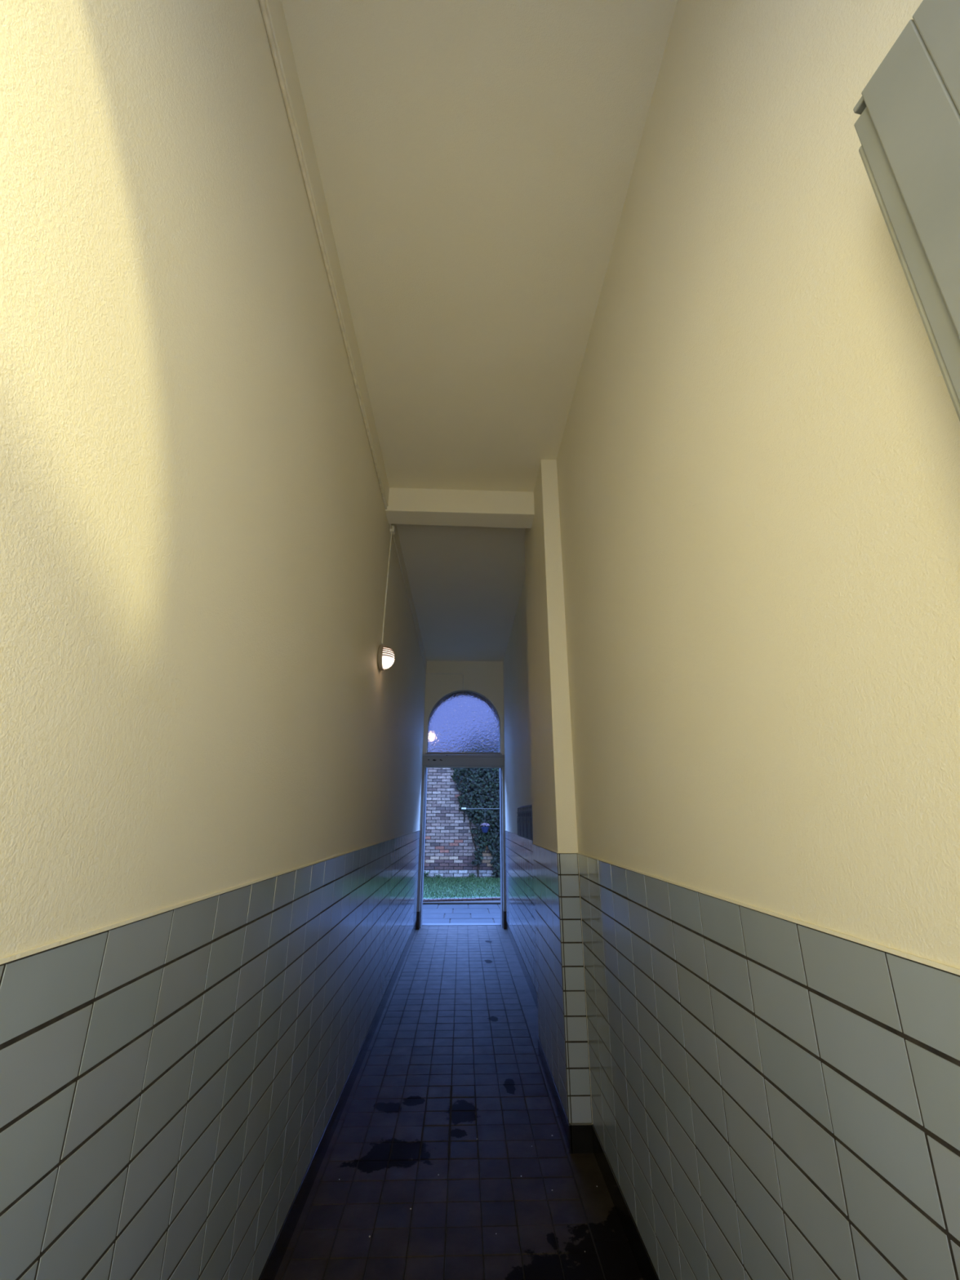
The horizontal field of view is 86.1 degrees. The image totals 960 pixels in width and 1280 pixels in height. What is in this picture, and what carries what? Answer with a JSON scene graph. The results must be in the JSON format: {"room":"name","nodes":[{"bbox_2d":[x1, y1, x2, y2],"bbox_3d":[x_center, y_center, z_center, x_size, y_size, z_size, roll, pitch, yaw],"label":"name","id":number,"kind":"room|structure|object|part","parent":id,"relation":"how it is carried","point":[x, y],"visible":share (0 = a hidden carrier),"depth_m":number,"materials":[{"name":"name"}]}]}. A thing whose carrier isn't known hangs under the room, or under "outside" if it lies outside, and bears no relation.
{"room":"narrow entrance corridor","nodes":[
{"label":"narrow entrance corridor","id":0,"kind":"room"},
{"bbox_2d":[0,0,426,964],"bbox_3d":[-0.959,0.897,4.309,0.304,4.505,9.410,1,-19,-2],"label":"wall","id":1,"kind":"structure","parent":0,"point":[197,704],"depth_m":1.16,"materials":[{"name":"beige paint"}]},
{"bbox_2d":[0,830,419,1279],"bbox_3d":[-0.810,2.164,3.703,0.006,1.280,8.960,1,-19,-2],"label":"tiling","id":2,"kind":"structure","parent":1,"relation":"attached to","point":[171,1082],"depth_m":1.27,"materials":[{"name":"grey tile"}]},
{"bbox_2d":[258,0,391,528],"bbox_3d":[-0.714,-1.673,2.533,0.020,0.028,4.225,1,-19,-2],"label":"cable","id":3,"kind":"object","parent":1,"relation":"attached to","point":[262,3],"visible":0.97,"depth_m":2.12,"materials":[{"name":"white plastic"}]},
{"bbox_2d":[264,0,389,506],"bbox_3d":[-0.712,-1.832,2.421,0.032,0.193,3.930,1,-19,-2],"label":"pipe","id":4,"kind":"object","parent":1,"relation":"attached to","point":[274,8],"visible":0.77,"depth_m":2.19,"materials":[{"name":"beige paint"}]},
{"bbox_2d":[258,921,416,1279],"bbox_3d":[-0.814,2.832,3.478,0.016,0.126,8.970,1,-19,-2],"label":"baseboard","id":5,"kind":"structure","parent":1,"relation":"attached to","point":[270,1269],"depth_m":2.47,"materials":[{"name":"black tile"}]},
{"bbox_2d":[377,644,395,671],"bbox_3d":[-0.732,0.140,4.053,0.122,0.205,0.205,1,-19,-2],"label":"wall lamp","id":6,"kind":"object","parent":1,"relation":"attached to","point":[385,658],"visible":1,"depth_m":3.98,"materials":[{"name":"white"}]},
{"bbox_3d":[-0.717,0.110,4.064,0.081,0.113,0.177,1,-19,-2],"label":"lamp shade","id":7,"kind":"part","parent":6,"relation":"part of","materials":[{"name":"beige"}]},
{"bbox_3d":[-0.717,0.182,4.039,0.081,0.088,0.170,1,-19,-2],"label":"lamp shade","id":8,"kind":"part","parent":6,"relation":"part of","materials":[{"name":"white glass"}]},
{"bbox_2d":[382,646,395,660],"bbox_3d":[-0.716,0.112,4.064,0.086,0.079,0.198,1,-19,-2],"label":"hood","id":9,"kind":"object","parent":6,"relation":"attached to","point":[388,653],"depth_m":3.99,"materials":[{"name":"white metal"}]},
{"bbox_2d":[382,533,392,644],"bbox_3d":[-0.782,-0.461,4.318,0.015,1.071,0.113,1,-19,-2],"label":"cable","id":10,"kind":"object","parent":1,"relation":"attached to","point":[391,533],"visible":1,"depth_m":4.30,"materials":[{"name":"white plastic"}]},
{"bbox_2d":[390,525,395,534],"bbox_3d":[-0.774,-0.973,4.551,0.038,0.060,0.064,1,-19,-2],"label":"junction box","id":11,"kind":"object","parent":1,"relation":"attached to","point":[393,530],"visible":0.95,"depth_m":4.53,"materials":[{"name":"white plastic"}]},
{"bbox_2d":[392,534,426,672],"bbox_3d":[-0.862,-0.196,6.778,0.013,0.054,4.660,1,-19,-2],"label":"cable","id":12,"kind":"object","parent":1,"relation":"attached to","point":[393,535],"visible":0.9,"depth_m":5.87,"materials":[{"name":"white plastic"}]},
{"bbox_2d":[419,768,427,928],"bbox_3d":[-0.916,2.975,8.440,0.027,3.065,0.332,1,-19,-2],"label":"reveal","id":13,"kind":"structure","parent":1,"relation":"attached to","point":[426,769],"depth_m":8.24,"materials":[{"name":"grey metal"}]},
{"bbox_2d":[274,925,643,1279],"bbox_3d":[-0.133,2.947,3.462,1.399,0.121,9.870,1,-19,-2],"label":"floor","id":14,"kind":"structure","parent":0,"point":[451,1061],"depth_m":2.56,"materials":[{"name":"tile"}]},
{"bbox_2d":[422,660,504,755],"bbox_3d":[0.719,-0.961,9.795,20.000,11.600,0.400,1,-19,-2],"label":"wall","id":15,"kind":"structure","parent":0,"point":[488,674],"depth_m":9.01,"materials":[{"name":"beige paint"}]},
{"bbox_2d":[416,754,506,929],"bbox_3d":[-0.282,3.205,8.317,1.379,2.595,0.496,1,-19,-2],"label":"door","id":16,"kind":"structure","parent":15,"relation":"in","point":[428,761],"depth_m":8.44,"materials":[{"name":"white paint"}]},
{"bbox_3d":[-0.292,4.472,8.053,1.300,0.026,0.170,1,-19,-2],"label":"sill","id":17,"kind":"part","parent":16,"relation":"part of","materials":[{"name":"metal"}]},
{"bbox_3d":[-0.273,2.112,8.539,1.276,0.026,0.090,1,-19,-2],"label":"head rail","id":18,"kind":"part","parent":16,"relation":"part of","materials":[{"name":"grey metal"}]},
{"bbox_2d":[425,690,502,755],"bbox_3d":[-0.271,1.393,8.794,1.280,1.120,0.045,1,-19,-2],"label":"window","id":19,"kind":"structure","parent":15,"relation":"in","point":[460,722],"depth_m":8.76,"materials":[{"name":"glass"}]},
{"bbox_2d":[422,682,504,753],"bbox_3d":[-0.271,1.316,8.764,1.355,1.218,0.042,1,-19,-2],"label":"trim","id":20,"kind":"structure","parent":15,"relation":"attached to","point":[499,706],"depth_m":8.84,"materials":[{"name":"beige paint"}]},
{"bbox_2d":[281,0,677,661],"bbox_3d":[-0.126,-1.151,5.043,1.959,0.250,9.410,1,-19,-2],"label":"ceiling","id":21,"kind":"structure","parent":0,"point":[476,159],"depth_m":2.35,"materials":[{"name":"beige paint"}]},
{"bbox_2d":[385,488,534,528],"bbox_3d":[-0.167,-1.149,4.405,1.258,0.270,0.240,1,-19,-2],"label":"ceiling beam","id":22,"kind":"structure","parent":21,"relation":"attached to","point":[411,506],"depth_m":4.30,"materials":[{"name":"beige paint"}]},
{"bbox_2d":[524,459,592,1124],"bbox_3d":[0.528,0.779,3.800,0.176,4.305,1.124,1,-19,-2],"label":"wall pier","id":23,"kind":"object","parent":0,"point":[553,785],"visible":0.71,"depth_m":3.63,"materials":[{"name":"beige paint"}]},
{"bbox_2d":[533,844,568,1119],"bbox_3d":[0.442,2.051,3.362,0.006,1.280,1.119,1,-19,-2],"label":"tiling","id":24,"kind":"structure","parent":23,"relation":"attached to","point":[551,1031],"depth_m":3.24,"materials":[{"name":"grey tile"}]},
{"bbox_2d":[537,1035,593,1153],"bbox_3d":[0.493,2.716,3.132,0.121,0.126,1.126,1,-19,-2],"label":"baseboard","id":25,"kind":"object","parent":23,"relation":"attached to","point":[578,1137],"visible":0.95,"depth_m":2.63,"materials":[{"name":"grey tile"}]},
{"bbox_2d":[556,853,592,1124],"bbox_3d":[0.516,1.869,2.835,0.122,1.280,0.006,1,-19,-2],"label":"tiling","id":26,"kind":"structure","parent":23,"relation":"attached to","point":[576,1046],"depth_m":2.81,"materials":[{"name":"grey tile"}]},
{"bbox_2d":[502,0,959,975],"bbox_3d":[0.695,0.919,4.359,0.304,4.505,9.410,1,-19,-2],"label":"wall","id":27,"kind":"structure","parent":0,"point":[758,457],"depth_m":1.18,"materials":[{"name":"beige paint"}]},
{"bbox_2d":[499,768,503,928],"bbox_3d":[0.352,2.992,8.478,0.027,3.065,0.332,1,-19,-2],"label":"door frame","id":28,"kind":"structure","parent":27,"relation":"attached to","point":[500,770],"depth_m":8.27,"materials":[{"name":"grey metal"}]},
{"bbox_2d":[516,805,524,836],"bbox_3d":[0.450,1.927,5.464,0.100,0.305,0.290,1,-19,-2],"label":"mailbox","id":29,"kind":"object","parent":27,"relation":"attached to","point":[518,808],"visible":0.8,"depth_m":5.42,"materials":[{"name":"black metal"}]},
{"bbox_3d":[0.412,1.977,5.446,0.007,0.173,0.266,1,-19,-2],"label":"door","id":30,"kind":"part","parent":29,"relation":"part of","materials":[{"name":"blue metal"}]},
{"bbox_2d":[505,831,537,991],"bbox_3d":[0.474,2.937,5.936,0.006,1.280,4.320,1,-19,-2],"label":"tiling","id":31,"kind":"structure","parent":27,"relation":"attached to","point":[519,864],"depth_m":5.79,"materials":[{"name":"grey tile"}]},
{"bbox_2d":[506,920,537,1009],"bbox_3d":[0.473,3.604,5.712,0.016,0.126,4.330,1,-19,-2],"label":"baseboard","id":32,"kind":"structure","parent":27,"relation":"attached to","point":[528,979],"depth_m":5.54,"materials":[{"name":"grey tile"}]},
{"bbox_2d":[520,804,528,837],"bbox_3d":[0.460,1.830,5.183,0.100,0.305,0.290,1,-19,-2],"label":"mailbox","id":33,"kind":"object","parent":27,"relation":"attached to","point":[521,808],"visible":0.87,"depth_m":5.18,"materials":[{"name":"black metal"}]},
{"bbox_3d":[0.421,1.880,5.164,0.007,0.173,0.266,1,-19,-2],"label":"door","id":34,"kind":"part","parent":33,"relation":"part of","materials":[{"name":"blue metal"}]},
{"bbox_2d":[523,804,530,839],"bbox_3d":[0.470,1.733,4.901,0.100,0.305,0.290,1,-19,-2],"label":"mailbox","id":35,"kind":"object","parent":27,"relation":"attached to","point":[525,808],"visible":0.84,"depth_m":4.86,"materials":[{"name":"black metal"}]},
{"bbox_3d":[0.431,1.783,4.882,0.007,0.173,0.266,1,-19,-2],"label":"door","id":36,"kind":"part","parent":35,"relation":"part of","materials":[{"name":"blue metal"}]},
{"bbox_2d":[526,804,532,840],"bbox_3d":[0.480,1.636,4.620,0.100,0.305,0.290,1,-19,-2],"label":"mailbox","id":37,"kind":"object","parent":27,"relation":"attached to","point":[529,807],"visible":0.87,"depth_m":4.58,"materials":[{"name":"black metal"}]},
{"bbox_3d":[0.441,1.686,4.601,0.007,0.173,0.266,1,-19,-2],"label":"door","id":38,"kind":"part","parent":37,"relation":"part of","materials":[{"name":"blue metal"}]},
{"bbox_2d":[530,805,533,840],"bbox_3d":[0.489,1.539,4.338,0.100,0.305,0.290,1,-19,-2],"label":"mailbox","id":39,"kind":"object","parent":27,"relation":"attached to","point":[531,806],"visible":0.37,"depth_m":4.40,"materials":[{"name":"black metal"}]},
{"bbox_3d":[0.451,1.589,4.319,0.007,0.173,0.266,1,-19,-2],"label":"door","id":40,"kind":"part","parent":39,"relation":"part of","materials":[{"name":"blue metal"}]},
{"bbox_2d":[591,1124,659,1279],"bbox_3d":[0.638,1.963,0.944,0.016,0.126,3.520,1,-19,-2],"label":"baseboard","id":41,"kind":"structure","parent":27,"relation":"attached to","point":[646,1267],"depth_m":2.09,"materials":[{"name":"black tile"}]},
{"bbox_2d":[577,853,959,1279],"bbox_3d":[0.639,1.297,1.173,0.006,1.280,3.519,1,-19,-2],"label":"tiling","id":42,"kind":"structure","parent":27,"relation":"attached to","point":[773,1098],"depth_m":1.15,"materials":[{"name":"grey tile"}]},
{"bbox_2d":[853,0,959,421],"bbox_3d":[0.635,0.320,0.041,0.046,2.585,0.706,4,-19,-10],"label":"cabinet","id":43,"kind":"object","parent":27,"relation":"in","point":[907,127],"depth_m":0.65,"materials":[{"name":"grey paint"}]},
{"label":"outside","id":44,"kind":"structure","parent":0,"visible":0},
{"bbox_2d":[422,900,500,923],"bbox_3d":[0.583,5.740,11.335,20.000,0.330,6.880,1,-19,-2],"label":"ground","id":45,"kind":"structure","parent":44,"point":[476,902],"depth_m":9.94,"materials":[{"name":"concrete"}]},
{"bbox_2d":[422,904,500,923],"bbox_3d":[-0.005,4.886,9.259,10.718,0.014,2.348,1,-19,-2],"label":"paving","id":46,"kind":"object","parent":45,"relation":"on","point":[479,913],"visible":0.13,"depth_m":8.94,"materials":[{"name":"stone"}]},
{"bbox_2d":[422,875,500,899],"bbox_3d":[0.079,5.584,11.543,13.000,0.098,4.272,1,-19,-2],"label":"grass","id":47,"kind":"structure","parent":45,"relation":"on","point":[437,887],"depth_m":11.53,"materials":[{"name":"green plant"}]},
{"bbox_2d":[423,871,428,878],"bbox_3d":[-1.495,6.154,13.465,0.304,0.187,0.212,1,-19,-2],"label":"weed","id":48,"kind":"object","parent":47,"relation":"on","point":[424,872],"visible":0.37,"depth_m":13.45,"materials":[{"name":"green plant"}]},
{"bbox_2d":[467,873,475,877],"bbox_3d":[-0.210,6.196,13.488,0.206,0.128,0.146,1,-19,-2],"label":"weed","id":49,"kind":"object","parent":47,"relation":"on","point":[473,874],"visible":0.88,"depth_m":13.48,"materials":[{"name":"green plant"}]},
{"bbox_2d":[423,768,500,878],"bbox_3d":[0.009,4.809,14.200,11.000,3.353,0.253,1,-19,-2],"label":"wall","id":50,"kind":"structure","parent":45,"relation":"on","point":[449,847],"depth_m":13.89,"materials":[{"name":"brick"}]},
{"bbox_2d":[450,768,500,878],"bbox_3d":[1.840,4.247,14.175,5.450,4.392,0.256,1,-19,-2],"label":"ivy","id":51,"kind":"object","parent":50,"relation":"attached to","point":[495,842],"visible":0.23,"depth_m":13.98,"materials":[{"name":"green plant"}]},
{"bbox_2d":[461,807,499,822],"bbox_3d":[0.510,4.721,13.888,2.020,0.400,0.493,1,-19,-2],"label":"rail","id":52,"kind":"object","parent":50,"relation":"attached to","point":[462,808],"visible":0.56,"depth_m":13.70,"materials":[{"name":"metal"}]},
{"bbox_2d":[480,819,489,832],"bbox_3d":[0.136,4.779,13.623,0.275,0.626,0.270,1,-19,-2],"label":"hanging pot","id":53,"kind":"object","parent":52,"relation":"hanging from","point":[485,829],"visible":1,"depth_m":13.49,"materials":[{"name":"blue ceramic"}]},
{"bbox_3d":[0.132,5.002,13.541,0.232,0.150,0.232,1,-19,-2],"label":"pot","id":54,"kind":"part","parent":53,"relation":"part of","materials":[{"name":"blue ceramic"}]}
]}

